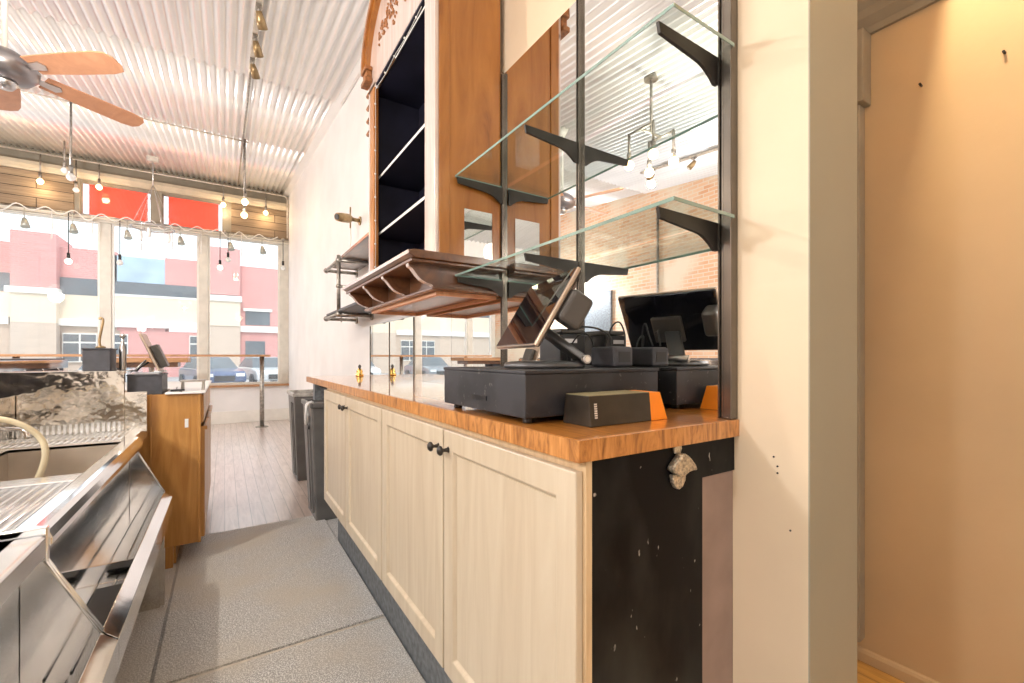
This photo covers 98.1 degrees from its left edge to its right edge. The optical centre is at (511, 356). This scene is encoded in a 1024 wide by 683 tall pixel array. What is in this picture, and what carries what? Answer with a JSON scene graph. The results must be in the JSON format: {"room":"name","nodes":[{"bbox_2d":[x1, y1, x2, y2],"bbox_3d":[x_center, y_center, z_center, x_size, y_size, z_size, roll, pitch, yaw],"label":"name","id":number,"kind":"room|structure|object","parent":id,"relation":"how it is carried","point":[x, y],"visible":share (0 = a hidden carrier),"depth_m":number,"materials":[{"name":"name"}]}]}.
{"room":"food shop","nodes":[
{"label":"food shop","id":0,"kind":"room"},
{"bbox_2d":[0,143,288,231],"bbox_3d":[-6.348,-2.790,7.410,4.690,1.200,0.140,0,0,-33],"label":"wall window header","id":1,"kind":"structure","parent":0,"point":[7,152],"depth_m":7.50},
{"bbox_2d":[0,166,73,210],"bbox_3d":[-7.574,-2.525,6.516,1.660,0.570,0.030,0,0,-33],"label":"cladding","id":2,"kind":"object","parent":1,"relation":"attached to","point":[20,186],"visible":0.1,"depth_m":6.72,"materials":[{"name":"brown wood"}]},
{"bbox_2d":[81,181,151,221],"bbox_3d":[-6.485,-2.490,7.304,0.885,0.600,0.050,0,0,-33],"label":"window","id":3,"kind":"structure","parent":1,"relation":"in","point":[82,182],"depth_m":7.25,"materials":[{"name":"beige wood"}]},
{"bbox_2d":[89,185,147,220],"bbox_3d":[-6.553,-2.545,7.409,0.735,0.690,0.040,0,0,-33],"label":"sign board","id":4,"kind":"object","parent":1,"relation":"attached to","point":[110,202],"visible":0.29,"depth_m":7.38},
{"bbox_2d":[0,205,288,411],"bbox_3d":[-6.348,-0.515,7.410,4.690,3.450,0.260,0,0,-33],"label":"wall window","id":5,"kind":"structure","parent":1,"relation":"in","point":[275,397],"depth_m":7.91,"materials":[{"name":"paint"}]},
{"bbox_2d":[0,210,99,345],"bbox_3d":[-7.154,-0.840,6.871,1.170,2.700,0.050,0,0,-33],"label":"window","id":6,"kind":"structure","parent":5,"relation":"in","point":[98,223],"depth_m":7.16,"materials":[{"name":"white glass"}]},
{"bbox_2d":[112,224,198,378],"bbox_3d":[-6.057,-0.840,7.581,1.164,2.700,0.050,0,0,-33],"label":"window","id":7,"kind":"structure","parent":5,"relation":"in","point":[113,225],"depth_m":7.32,"materials":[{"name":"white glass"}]},
{"bbox_2d":[208,236,279,384],"bbox_3d":[-4.976,-0.840,8.280,1.140,2.700,0.050,0,0,-33],"label":"window","id":8,"kind":"structure","parent":5,"relation":"in","point":[209,237],"depth_m":8.23,"materials":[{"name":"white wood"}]},
{"bbox_2d":[211,408,288,424],"bbox_3d":[-6.305,1.100,7.343,4.690,0.220,0.020,0,0,-33],"label":"baseboard","id":9,"kind":"structure","parent":5,"relation":"attached to","point":[227,417],"depth_m":8.23,"materials":[{"name":"wood"}]},
{"bbox_2d":[0,156,288,211],"bbox_3d":[-6.283,-2.880,7.309,4.690,0.120,0.100,0,0,-33],"label":"trim","id":10,"kind":"structure","parent":1,"relation":"attached to","point":[5,161],"depth_m":7.34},
{"bbox_2d":[162,194,222,230],"bbox_3d":[-5.631,-2.490,7.857,0.880,0.600,0.050,0,0,-33],"label":"window","id":11,"kind":"structure","parent":1,"relation":"in","point":[163,195],"depth_m":7.76,"materials":[{"name":"beige wood"}]},
{"bbox_2d":[168,197,218,230],"bbox_3d":[-5.699,-2.545,7.962,0.730,0.690,0.040,0,0,-33],"label":"sign board","id":12,"kind":"object","parent":1,"relation":"attached to","point":[182,212],"visible":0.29,"depth_m":7.94,"materials":[{"name":"red"}]},
{"bbox_2d":[231,203,288,240],"bbox_3d":[-4.728,-2.525,8.357,0.940,0.570,0.030,0,0,-33],"label":"cladding","id":13,"kind":"object","parent":1,"relation":"attached to","point":[274,224],"visible":0.93,"depth_m":8.33,"materials":[{"name":"brown wood"}]},
{"bbox_2d":[0,89,304,193],"bbox_3d":[-5.535,-3.018,6.162,4.700,0.321,2.840,0,0,-33],"label":"ceiling","id":14,"kind":"structure","parent":0,"point":[43,123],"depth_m":6.31,"materials":[{"name":"metal"}]},
{"bbox_2d":[60,141,67,173],"bbox_3d":[-6.285,-2.807,6.236,0.084,0.457,0.084,0,0,-33],"label":"pendant light","id":15,"kind":"object","parent":14,"relation":"hanging from","point":[63,169],"visible":0.96,"depth_m":6.23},
{"bbox_2d":[129,155,174,242],"bbox_3d":[-5.438,-2.400,6.725,0.544,1.260,0.544,0,0,-33],"label":"ring chandelier","id":16,"kind":"object","parent":14,"relation":"hanging from","point":[150,159],"visible":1,"depth_m":6.72,"materials":[{"name":"silver metal"}]},
{"bbox_2d":[241,145,247,217],"bbox_3d":[-3.607,-2.370,5.980,0.084,1.005,0.084,0,0,-33],"label":"pendant light","id":17,"kind":"object","parent":14,"relation":"hanging from","point":[244,214],"visible":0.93,"depth_m":5.97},
{"bbox_2d":[0,3,332,153],"bbox_3d":[-4.247,-2.763,4.172,4.700,0.239,2.020,0,0,-33],"label":"ceiling","id":18,"kind":"structure","parent":0,"point":[154,84],"depth_m":4.56,"materials":[{"name":"metal"}]},
{"bbox_2d":[66,102,75,180],"bbox_3d":[-4.883,-2.401,4.916,0.084,0.905,0.084,0,0,-33],"label":"pendant light","id":19,"kind":"object","parent":18,"relation":"hanging from","point":[70,176],"visible":0.95,"depth_m":4.91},
{"bbox_2d":[20,90,247,142],"bbox_3d":[-4.922,-2.825,4.903,3.460,0.022,0.022,0,0,-33],"label":"conduit","id":20,"kind":"object","parent":18,"relation":"attached to","point":[23,91],"visible":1,"depth_m":5.36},
{"bbox_2d":[237,72,250,184],"bbox_3d":[-3.645,-2.846,6.003,0.020,0.476,4.562,0,0,-33],"label":"conduit","id":21,"kind":"object","parent":18,"relation":"attached to","point":[249,81],"visible":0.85,"depth_m":5.14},
{"bbox_2d":[241,139,248,204],"bbox_3d":[-3.496,-2.421,5.813,0.084,0.865,0.084,0,0,-33],"label":"pendant light","id":22,"kind":"object","parent":18,"relation":"hanging from","point":[244,201],"visible":1,"depth_m":5.80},
{"bbox_2d":[0,0,369,104],"bbox_3d":[-1.597,-2.255,0.075,4.700,0.823,7.860,0,0,-33],"label":"ceiling","id":23,"kind":"structure","parent":0,"point":[312,47],"depth_m":3.50,"materials":[{"name":"metal"}]},
{"bbox_2d":[0,0,143,126],"bbox_3d":[-3.072,-2.071,2.622,1.307,0.951,1.356,0,0,-33],"label":"ceiling fan","id":24,"kind":"object","parent":23,"relation":"hanging from","point":[17,72],"visible":1,"depth_m":2.65,"materials":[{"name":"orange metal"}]},
{"bbox_2d":[249,0,261,68],"bbox_3d":[-1.983,-2.525,3.433,0.036,0.150,1.320,0,0,-33],"label":"track","id":25,"kind":"object","parent":23,"relation":"attached to","point":[255,29],"visible":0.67,"depth_m":3.41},
{"bbox_2d":[250,57,259,79],"bbox_3d":[-2.233,-2.486,3.844,0.068,0.150,0.119,0,0,-3],"label":"track spotlight","id":26,"kind":"object","parent":25,"relation":"attached to","point":[255,75],"visible":1,"depth_m":3.82,"materials":[{"name":"gold metal"}]},
{"bbox_2d":[252,33,263,58],"bbox_3d":[-2.016,-2.446,3.508,0.068,0.150,0.119,0,0,-3],"label":"track spotlight","id":27,"kind":"object","parent":25,"relation":"attached to","point":[257,50],"visible":1,"depth_m":3.49,"materials":[{"name":"gold metal"}]},
{"bbox_2d":[255,2,267,30],"bbox_3d":[-1.788,-2.404,3.156,0.068,0.150,0.119,0,0,-3],"label":"track spotlight","id":28,"kind":"object","parent":25,"relation":"attached to","point":[260,20],"visible":1,"depth_m":3.13,"materials":[{"name":"gold metal"}]},
{"bbox_2d":[115,419,905,682],"bbox_3d":[-2.407,1.260,2.385,5.850,0.100,12.620,0,0,-33],"label":"floor","id":29,"kind":"structure","parent":0,"point":[254,483],"depth_m":3.85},
{"bbox_2d":[0,536,44,606],"bbox_3d":[-0.972,0.700,0.383,0.544,1.020,1.100,0,0,-33],"label":"counter","id":30,"kind":"object","parent":29,"relation":"on","point":[19,558],"visible":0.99,"depth_m":0.89,"materials":[{"name":"silver metal"}]},
{"bbox_2d":[0,358,67,371],"bbox_3d":[-2.344,0.610,1.312,0.588,1.200,4.350,0,0,-33],"label":"countertop","id":31,"kind":"structure","parent":29,"relation":"on","point":[6,364],"depth_m":2.74,"materials":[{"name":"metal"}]},
{"bbox_2d":[0,370,164,612],"bbox_3d":[-1.812,0.642,1.701,0.705,1.135,2.015,0,0,-33],"label":"display case","id":32,"kind":"object","parent":29,"relation":"on","point":[92,428],"visible":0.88,"depth_m":1.94,"materials":[{"name":"silver metal"}]},
{"bbox_2d":[0,426,30,438],"bbox_3d":[-2.037,0.301,1.720,0.335,0.062,0.144,0,0,25],"label":"faucet","id":33,"kind":"object","parent":32,"relation":"attached to","point":[26,434],"visible":0.85,"depth_m":1.71,"materials":[{"name":"silver metal"}]},
{"bbox_2d":[0,416,48,477],"bbox_3d":[-1.803,0.423,1.501,0.332,0.459,0.043,0,0,-43],"label":"hose","id":34,"kind":"object","parent":32,"relation":"in","point":[40,438],"visible":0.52,"depth_m":1.59,"materials":[{"name":"plastic"}]},
{"bbox_2d":[0,560,117,682],"bbox_3d":[-0.717,0.600,0.556,0.170,0.328,1.116,0,0,-33],"label":"metal panel","id":35,"kind":"object","parent":32,"relation":"attached to","point":[47,635],"visible":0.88,"depth_m":1.00,"materials":[{"name":"silver metal"}]},
{"bbox_2d":[0,441,120,481],"bbox_3d":[-1.764,0.526,1.676,0.387,0.275,0.678,0,0,-33],"label":"basin","id":36,"kind":"object","parent":32,"relation":"in","point":[18,464],"depth_m":1.92,"materials":[{"name":"metal"}]},
{"bbox_2d":[81,348,117,370],"bbox_3d":[-2.265,0.013,2.441,0.122,0.122,0.170,0,0,-33],"label":"speaker box","id":37,"kind":"object","parent":32,"relation":"on","point":[93,359],"visible":0.99,"depth_m":2.38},
{"bbox_2d":[95,317,105,347],"bbox_3d":[-2.270,-0.134,2.450,0.044,0.174,0.043,0,0,-33],"label":"tap","id":38,"kind":"object","parent":37,"relation":"on","point":[99,318],"visible":0.95,"depth_m":2.45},
{"bbox_2d":[48,452,171,669],"bbox_3d":[-1.375,0.600,1.573,0.170,0.328,1.299,0,0,-33],"label":"rail","id":39,"kind":"object","parent":32,"relation":"attached to","point":[113,593],"visible":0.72,"depth_m":1.47,"materials":[{"name":"silver metal"}]},
{"bbox_2d":[119,334,125,369],"bbox_3d":[-2.199,-0.029,2.508,0.032,0.206,0.032,0,0,-33],"label":"glass bottle","id":40,"kind":"object","parent":32,"relation":"on","point":[122,348],"visible":0.97,"depth_m":2.50,"materials":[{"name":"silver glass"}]},
{"bbox_2d":[0,354,269,427],"bbox_3d":[-5.762,0.585,6.753,3.660,1.250,0.280,0,0,-33],"label":"bar table","id":41,"kind":"object","parent":29,"relation":"on","point":[151,369],"visible":0.52,"depth_m":7.06,"materials":[{"name":"brown wood"}]},
{"bbox_2d":[116,358,190,381],"bbox_3d":[-3.073,0.608,3.729,0.590,1.205,0.360,0,0,-33],"label":"bar table","id":42,"kind":"object","parent":29,"relation":"on","point":[130,362],"visible":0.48,"depth_m":3.60,"materials":[{"name":"brown wood"}]},
{"bbox_2d":[125,380,211,568],"bbox_3d":[-2.469,0.706,3.055,0.652,1.008,1.468,0,0,-33],"label":"base cabinet","id":43,"kind":"object","parent":29,"relation":"on","point":[176,448],"visible":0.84,"depth_m":2.58,"materials":[{"name":"brown wood"}]},
{"bbox_2d":[125,380,211,394],"bbox_3d":[-2.472,0.207,3.053,0.645,0.011,1.468,0,0,-33],"label":"countertop","id":44,"kind":"structure","parent":43,"relation":"on","point":[190,387],"depth_m":2.94,"materials":[{"name":"stone"}]},
{"bbox_2d":[126,372,167,394],"bbox_3d":[-2.137,0.152,2.611,0.158,0.120,0.301,0,0,-33],"label":"box","id":45,"kind":"object","parent":44,"relation":"on","point":[154,383],"visible":0.91,"depth_m":2.50,"materials":[{"name":"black metal"}]},
{"bbox_2d":[134,333,169,371],"bbox_3d":[-2.165,-0.024,2.667,0.163,0.230,0.230,0,0,-33],"label":"tablet stand","id":46,"kind":"object","parent":45,"relation":"on","point":[155,352],"visible":1,"depth_m":2.64,"materials":[{"name":"brown metal"}]},
{"bbox_2d":[180,379,205,389],"bbox_3d":[-1.956,0.171,2.724,0.125,0.062,0.100,0,0,-33],"label":"stand","id":47,"kind":"object","parent":44,"relation":"on","point":[193,380],"visible":0.95,"depth_m":2.70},
{"bbox_2d":[149,515,383,682],"bbox_3d":[-1.385,1.204,2.502,0.862,0.011,1.575,0,0,-33],"label":"rubber mat","id":48,"kind":"object","parent":29,"relation":"on","point":[237,595],"visible":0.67,"depth_m":2.22,"materials":[{"name":"rubber"}]},
{"bbox_2d":[174,616,383,682],"bbox_3d":[-0.952,1.207,1.826,0.855,0.006,0.028,0,0,-33],"label":"metal strip","id":49,"kind":"object","parent":29,"relation":"on","point":[290,646],"visible":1,"depth_m":1.81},
{"bbox_2d":[287,389,312,480],"bbox_3d":[-2.081,0.780,4.561,0.364,0.860,0.504,0,0,-33],"label":"trash bin","id":50,"kind":"object","parent":29,"relation":"on","point":[296,414],"visible":0.48,"depth_m":4.33,"materials":[{"name":"plastic"}]},
{"bbox_2d":[181,617,425,682],"bbox_3d":[-0.225,1.204,0.709,0.862,0.011,2.635,0,0,-33],"label":"rubber mat","id":51,"kind":"object","parent":29,"relation":"on","point":[371,652],"visible":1,"depth_m":1.74,"materials":[{"name":"rubber"}]},
{"bbox_2d":[301,398,336,520],"bbox_3d":[-1.433,0.767,3.462,0.390,0.885,0.454,0,0,-33],"label":"trash bin","id":52,"kind":"object","parent":29,"relation":"on","point":[313,410],"visible":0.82,"depth_m":3.25,"materials":[{"name":"plastic"}]},
{"bbox_2d":[324,388,402,644],"bbox_3d":[-0.683,0.700,2.478,0.532,1.020,1.267,0,0,-33],"label":"base cabinet","id":53,"kind":"object","parent":29,"relation":"on","point":[352,424],"visible":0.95,"depth_m":2.21,"materials":[{"name":"beige wood"}]},
{"bbox_2d":[382,406,733,682],"bbox_3d":[-0.011,0.700,1.439,0.533,1.020,1.205,0,0,-33],"label":"base cabinet","id":54,"kind":"object","parent":29,"relation":"on","point":[503,562],"visible":0.96,"depth_m":1.00,"materials":[{"name":"beige wood"}]},
{"bbox_2d":[306,375,738,462],"bbox_3d":[-0.522,0.170,2.253,0.510,0.040,3.150,0,0,-33],"label":"countertop","id":55,"kind":"structure","parent":54,"relation":"on","point":[552,436],"depth_m":1.01,"materials":[{"name":"wood"}]},
{"bbox_2d":[313,384,326,399],"bbox_3d":[-1.285,0.255,3.450,0.470,0.130,0.070,0,0,-33],"label":"support bracket","id":56,"kind":"object","parent":55,"relation":"attached to","point":[318,391],"visible":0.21,"depth_m":3.31,"materials":[{"name":"grey metal"}]},
{"bbox_2d":[443,366,658,422],"bbox_3d":[0.097,0.090,1.271,0.444,0.120,0.432,0,0,-33],"label":"cash till","id":57,"kind":"object","parent":55,"relation":"on","point":[527,394],"visible":0.8,"depth_m":1.08,"materials":[{"name":"black plastic"}]},
{"bbox_2d":[496,267,592,368],"bbox_3d":[0.084,-0.098,1.259,0.234,0.255,0.358,0,0,-13],"label":"terminal","id":58,"kind":"object","parent":57,"relation":"on","point":[550,300],"visible":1,"depth_m":1.15,"materials":[{"name":"black glass"}]},
{"bbox_2d":[540,329,584,364],"bbox_3d":[0.166,-0.030,1.467,0.103,0.119,0.116,0,0,-33],"label":"receipt printer","id":59,"kind":"object","parent":57,"relation":"on","point":[548,351],"visible":0.57,"depth_m":1.43,"materials":[{"name":"black plastic"}]},
{"bbox_2d":[591,346,631,366],"bbox_3d":[0.292,-0.001,1.302,0.075,0.059,0.102,0,0,-33],"label":"box","id":60,"kind":"object","parent":57,"relation":"on","point":[612,356],"visible":1,"depth_m":1.27,"materials":[{"name":"black plastic"}]},
{"bbox_2d":[605,321,625,345],"bbox_3d":[0.306,-0.069,1.308,0.068,0.073,0.016,0,0,38],"label":"power cable","id":61,"kind":"object","parent":60,"relation":"on","point":[617,321],"visible":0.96,"depth_m":1.30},
{"bbox_2d":[563,390,666,427],"bbox_3d":[0.246,0.116,1.046,0.250,0.067,0.092,0,0,-33],"label":"product box","id":62,"kind":"object","parent":55,"relation":"on","point":[601,408],"visible":1,"depth_m":0.99,"materials":[{"name":"cardboard"}]},
{"bbox_2d":[667,446,696,488],"bbox_3d":[0.365,0.234,0.953,0.082,0.099,0.020,0,0,-33],"label":"bottle opener","id":63,"kind":"object","parent":54,"relation":"attached to","point":[681,464],"visible":1,"depth_m":0.94,"materials":[{"name":"silver metal"}]},
{"bbox_2d":[667,453,696,476],"bbox_3d":[0.365,0.230,0.952,0.082,0.046,0.019,0,0,-33],"label":"hood","id":64,"kind":"object","parent":63,"relation":"attached to","point":[681,464],"depth_m":0.94,"materials":[{"name":"stone"}]},
{"bbox_2d":[288,0,807,682],"bbox_3d":[-1.810,-1.140,4.933,0.240,4.700,9.350,0,0,-33],"label":"wall","id":65,"kind":"structure","parent":0,"point":[770,561],"depth_m":1.03,"materials":[{"name":"beige paint"}]},
{"bbox_2d":[0,203,287,241],"bbox_3d":[-6.200,-2.205,7.256,4.570,0.119,0.067,0,0,-33],"label":"conduit","id":66,"kind":"object","parent":65,"relation":"attached to","point":[71,212],"visible":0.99,"depth_m":7.27,"materials":[{"name":"metal"}]},
{"bbox_2d":[20,208,30,228],"bbox_3d":[-7.180,-2.062,6.552,0.105,0.317,0.107,0,0,-19],"label":"lamp","id":67,"kind":"object","parent":66,"relation":"hanging from","point":[24,224],"visible":1,"depth_m":6.54,"materials":[{"name":"silver metal"}]},
{"bbox_2d":[64,213,71,263],"bbox_3d":[-6.827,-1.821,6.835,0.090,0.793,0.090,0,0,-33],"label":"bulb","id":68,"kind":"object","parent":66,"relation":"hanging from","point":[68,260],"visible":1,"depth_m":6.83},
{"bbox_2d":[0,202,277,239],"bbox_3d":[-6.234,-2.195,7.187,4.348,0.146,0.018,0,0,-33],"label":"garland","id":69,"kind":"object","parent":66,"relation":"hanging from","point":[8,206],"visible":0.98,"depth_m":7.13},
{"bbox_2d":[0,145,287,237],"bbox_3d":[-6.182,-2.662,7.220,4.561,0.803,0.024,0,0,-33],"label":"conduit","id":70,"kind":"object","parent":65,"relation":"attached to","point":[0,145],"visible":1,"depth_m":7.32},
{"bbox_2d":[36,154,43,183],"bbox_3d":[-7.065,-2.814,6.649,0.084,0.452,0.084,0,0,-33],"label":"pendant light","id":71,"kind":"object","parent":70,"relation":"hanging from","point":[39,180],"visible":1,"depth_m":6.64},
{"bbox_2d":[72,160,79,192],"bbox_3d":[-6.737,-2.789,6.861,0.084,0.502,0.084,0,0,-33],"label":"pendant light","id":72,"kind":"object","parent":70,"relation":"hanging from","point":[75,189],"visible":1,"depth_m":6.85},
{"bbox_2d":[210,383,288,387],"bbox_3d":[-6.286,0.530,7.314,4.690,0.040,0.090,0,0,-33],"label":"sill","id":73,"kind":"structure","parent":65,"relation":"attached to","point":[280,384],"depth_m":8.19,"materials":[{"name":"brown wood"}]},
{"bbox_2d":[283,57,360,196],"bbox_3d":[-1.912,-2.660,4.778,0.100,0.916,9.100,0,0,-33],"label":"trim","id":74,"kind":"structure","parent":65,"relation":"attached to","point":[334,109],"depth_m":5.31,"materials":[{"name":"paint"}]},
{"bbox_2d":[334,207,361,247],"bbox_3d":[-1.460,-1.087,3.964,0.094,0.526,0.256,0,0,38],"label":"wall spotlight","id":75,"kind":"object","parent":65,"relation":"attached to","point":[341,217],"visible":0.94,"depth_m":3.94,"materials":[{"name":"gold metal"}]},
{"bbox_2d":[323,232,373,323],"bbox_3d":[-1.161,-0.565,3.439,0.293,0.511,1.596,0,0,-33],"label":"shelf","id":76,"kind":"object","parent":65,"relation":"attached to","point":[355,258],"visible":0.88,"depth_m":3.58,"materials":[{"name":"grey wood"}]},
{"bbox_2d":[370,322,388,376],"bbox_3d":[-1.053,-0.058,3.535,0.008,0.414,0.518,0,0,-33],"label":"mirror","id":77,"kind":"object","parent":65,"relation":"attached to","point":[379,333],"visible":0.93,"depth_m":3.53,"materials":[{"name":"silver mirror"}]},
{"bbox_2d":[389,316,413,379],"bbox_3d":[-0.773,-0.058,3.103,0.008,0.414,0.508,0,0,-33],"label":"mirror","id":78,"kind":"object","parent":65,"relation":"attached to","point":[401,330],"visible":0.86,"depth_m":3.09,"materials":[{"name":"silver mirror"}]},
{"bbox_2d":[342,0,507,315],"bbox_3d":[-0.500,-1.143,2.237,0.442,1.783,1.100,0,0,-33],"label":"hutch","id":79,"kind":"object","parent":65,"relation":"attached to","point":[438,101],"visible":0.99,"depth_m":1.92,"materials":[{"name":"orange wood"}]},
{"bbox_2d":[374,6,421,267],"bbox_3d":[-0.575,-0.958,2.185,0.011,1.076,0.695,0,0,-33],"label":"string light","id":80,"kind":"object","parent":79,"relation":"on","point":[421,6],"visible":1,"depth_m":2.47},
{"bbox_2d":[379,127,424,191],"bbox_3d":[-0.438,-1.022,2.281,0.263,0.014,0.911,0,0,-33],"label":"shelf","id":81,"kind":"object","parent":79,"relation":"attached to","point":[406,173],"depth_m":2.42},
{"bbox_2d":[379,199,424,243],"bbox_3d":[-0.438,-0.702,2.281,0.263,0.014,0.911,0,0,-33],"label":"shelf","id":82,"kind":"object","parent":79,"relation":"attached to","point":[409,228],"depth_m":2.40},
{"bbox_2d":[464,208,491,258],"bbox_3d":[-0.143,-0.513,1.888,0.134,0.213,0.004,0,0,-33],"label":"mirror","id":83,"kind":"object","parent":79,"relation":"on","point":[477,221],"depth_m":1.89,"materials":[{"name":"silver mirror"}]},
{"bbox_2d":[414,309,451,383],"bbox_3d":[-0.480,-0.058,2.649,0.008,0.414,0.568,0,0,-33],"label":"mirror","id":84,"kind":"object","parent":65,"relation":"attached to","point":[433,331],"visible":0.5,"depth_m":2.63,"materials":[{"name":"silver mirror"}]},
{"bbox_2d":[452,298,499,366],"bbox_3d":[-0.178,-0.058,2.183,0.008,0.414,0.538,0,0,-33],"label":"mirror","id":85,"kind":"object","parent":65,"relation":"attached to","point":[476,327],"visible":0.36,"depth_m":2.17,"materials":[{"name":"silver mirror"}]},
{"bbox_2d":[500,72,504,365],"bbox_3d":[-0.041,-0.548,1.950,0.014,1.396,0.014,0,0,-33],"label":"shelf standard","id":86,"kind":"object","parent":65,"relation":"attached to","point":[502,75],"visible":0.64,"depth_m":1.95,"materials":[{"name":"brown metal"}]},
{"bbox_2d":[456,177,502,203],"bbox_3d":[-0.134,-0.702,1.876,0.220,0.069,0.008,0,0,-33],"label":"shelf bracket","id":87,"kind":"object","parent":86,"relation":"attached to","point":[496,192],"visible":1,"depth_m":1.89,"materials":[{"name":"black metal"}]},
{"bbox_2d":[457,276,502,296],"bbox_3d":[-0.134,-0.294,1.876,0.220,0.069,0.008,0,0,-33],"label":"shelf bracket","id":88,"kind":"object","parent":86,"relation":"attached to","point":[495,286],"visible":1,"depth_m":1.89,"materials":[{"name":"black metal"}]},
{"bbox_2d":[455,196,734,280],"bbox_3d":[0.147,-0.334,1.437,0.224,0.008,1.057,0,0,-33],"label":"glass shelf","id":89,"kind":"object","parent":86,"relation":"attached to","point":[675,198],"visible":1,"depth_m":1.10,"materials":[{"name":"glass"}]},
{"bbox_2d":[505,1,575,362],"bbox_3d":[0.104,-0.548,1.747,0.008,1.396,0.498,0,0,-33],"label":"mirror","id":90,"kind":"object","parent":65,"relation":"attached to","point":[540,177],"visible":0.58,"depth_m":1.74,"materials":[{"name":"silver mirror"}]},
{"bbox_2d":[576,0,581,328],"bbox_3d":[0.230,-0.620,1.531,0.014,1.540,0.014,0,0,-33],"label":"shelf standard","id":91,"kind":"object","parent":65,"relation":"attached to","point":[578,2],"visible":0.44,"depth_m":1.53,"materials":[{"name":"brown metal"}]},
{"bbox_2d":[524,253,577,280],"bbox_3d":[0.132,-0.294,1.467,0.220,0.069,0.008,0,0,-33],"label":"shelf bracket","id":92,"kind":"object","parent":91,"relation":"attached to","point":[564,265],"visible":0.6,"depth_m":1.47,"materials":[{"name":"black metal"}]},
{"bbox_2d":[524,124,577,162],"bbox_3d":[0.132,-0.702,1.467,0.220,0.069,0.008,0,0,-33],"label":"shelf bracket","id":93,"kind":"object","parent":91,"relation":"attached to","point":[570,147],"visible":1,"depth_m":1.48,"materials":[{"name":"black metal"}]},
{"bbox_2d":[455,3,734,187],"bbox_3d":[0.147,-0.741,1.437,0.224,0.008,1.057,0,0,-33],"label":"glass shelf","id":94,"kind":"object","parent":91,"relation":"attached to","point":[672,5],"visible":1,"depth_m":1.08,"materials":[{"name":"glass"}]},
{"bbox_2d":[582,0,717,416],"bbox_3d":[0.382,-0.548,1.316,0.008,1.396,0.523,0,0,-33],"label":"mirror","id":95,"kind":"object","parent":65,"relation":"attached to","point":[650,111],"visible":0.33,"depth_m":1.28,"materials":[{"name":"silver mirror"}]},
{"bbox_2d":[718,0,722,417],"bbox_3d":[0.515,-0.620,1.090,0.014,1.540,0.014,0,0,-33],"label":"shelf standard","id":96,"kind":"object","parent":65,"relation":"attached to","point":[720,2],"visible":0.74,"depth_m":1.09,"materials":[{"name":"brown metal"}]},
{"bbox_2d":[656,207,717,251],"bbox_3d":[0.411,-0.294,1.034,0.220,0.069,0.008,0,0,-33],"label":"shelf bracket","id":97,"kind":"object","parent":96,"relation":"attached to","point":[707,230],"visible":1,"depth_m":1.04,"materials":[{"name":"black metal"}]},
{"bbox_2d":[656,21,717,86],"bbox_3d":[0.411,-0.702,1.034,0.220,0.069,0.008,0,0,-33],"label":"shelf bracket","id":98,"kind":"object","parent":96,"relation":"attached to","point":[708,62],"visible":1,"depth_m":1.04,"materials":[{"name":"black metal"}]},
{"bbox_2d":[723,0,737,419],"bbox_3d":[0.527,-0.696,1.072,0.029,1.689,0.021,0,0,-33],"label":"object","id":99,"kind":"object","parent":65,"relation":"attached to","point":[730,7],"visible":1,"depth_m":1.06,"materials":[{"name":"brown metal"}]},
{"bbox_2d":[808,0,856,682],"bbox_3d":[0.731,-0.290,1.006,0.240,3.000,0.003,0,0,-33],"label":"trim","id":100,"kind":"structure","parent":65,"relation":"attached to","point":[832,24],"depth_m":1.00,"materials":[{"name":"beige paint"}]},
{"bbox_2d":[857,0,1023,682],"bbox_3d":[2.438,-0.390,0.356,0.200,3.200,3.950,0,0,-33],"label":"wall","id":101,"kind":"structure","parent":0,"point":[944,157],"depth_m":1.57,"materials":[{"name":"paint"}]},
{"bbox_2d":[857,0,939,34],"bbox_3d":[2.372,-1.330,0.200,0.080,0.120,3.760,0,0,-33],"label":"trim","id":102,"kind":"structure","parent":101,"relation":"attached to","point":[873,16],"depth_m":1.69,"materials":[{"name":"wood"}]},
{"bbox_2d":[857,645,939,682],"bbox_3d":[2.399,1.185,0.218,0.014,0.050,3.760,0,0,-33],"label":"baseboard","id":103,"kind":"structure","parent":101,"relation":"attached to","point":[890,667],"depth_m":1.69,"materials":[{"name":"paint"}]},
{"bbox_3d":[0.971,-0.390,1.647,0.860,3.200,0.190,0,0,-33],"label":"wall","id":104,"kind":"structure","parent":0,"visible":0},
{"bbox_2d":[857,28,870,641],"bbox_3d":[1.366,-0.075,1.753,0.079,2.390,0.060,0,0,-33],"label":"door frame","id":105,"kind":"structure","parent":104,"relation":"attached to","point":[863,37],"depth_m":1.74,"materials":[{"name":"wood"}]},
{"label":"outside","id":106,"kind":"structure","parent":0,"visible":0},
{"bbox_2d":[168,377,278,385],"bbox_3d":[-27.104,1.610,41.897,120.000,0.200,80.200,0,0,-33],"label":"ground","id":107,"kind":"structure","parent":106,"point":[169,378],"depth_m":29.17,"materials":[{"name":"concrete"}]},
{"bbox_2d":[0,229,277,376],"bbox_3d":[-28.866,-3.524,32.539,32.375,10.068,4.000,0,0,-33],"label":"commercial building","id":108,"kind":"structure","parent":107,"relation":"on","point":[48,305],"depth_m":32.12,"materials":[{"name":"pink brick"}]},
{"bbox_2d":[179,357,245,384],"bbox_3d":[-14.559,0.757,21.508,4.470,1.495,1.920,0,0,43],"label":"car","id":109,"kind":"object","parent":107,"relation":"on","point":[222,369],"visible":0.64,"depth_m":20.64,"materials":[{"name":"blue paint"}]},
{"bbox_2d":[214,376,234,381],"bbox_3d":[-12.951,0.970,20.020,0.090,0.240,0.800,0,0,43],"label":"grille","id":110,"kind":"object","parent":109,"relation":"attached to","point":[216,378],"depth_m":19.97,"materials":[{"name":"black plastic"}]},
{"bbox_2d":[237,357,277,381],"bbox_3d":[-13.172,0.757,23.595,1.920,1.495,4.470,0,0,-44],"label":"car","id":111,"kind":"object","parent":107,"relation":"on","point":[250,365],"visible":0.49,"depth_m":22.52,"materials":[{"name":"white paint"}]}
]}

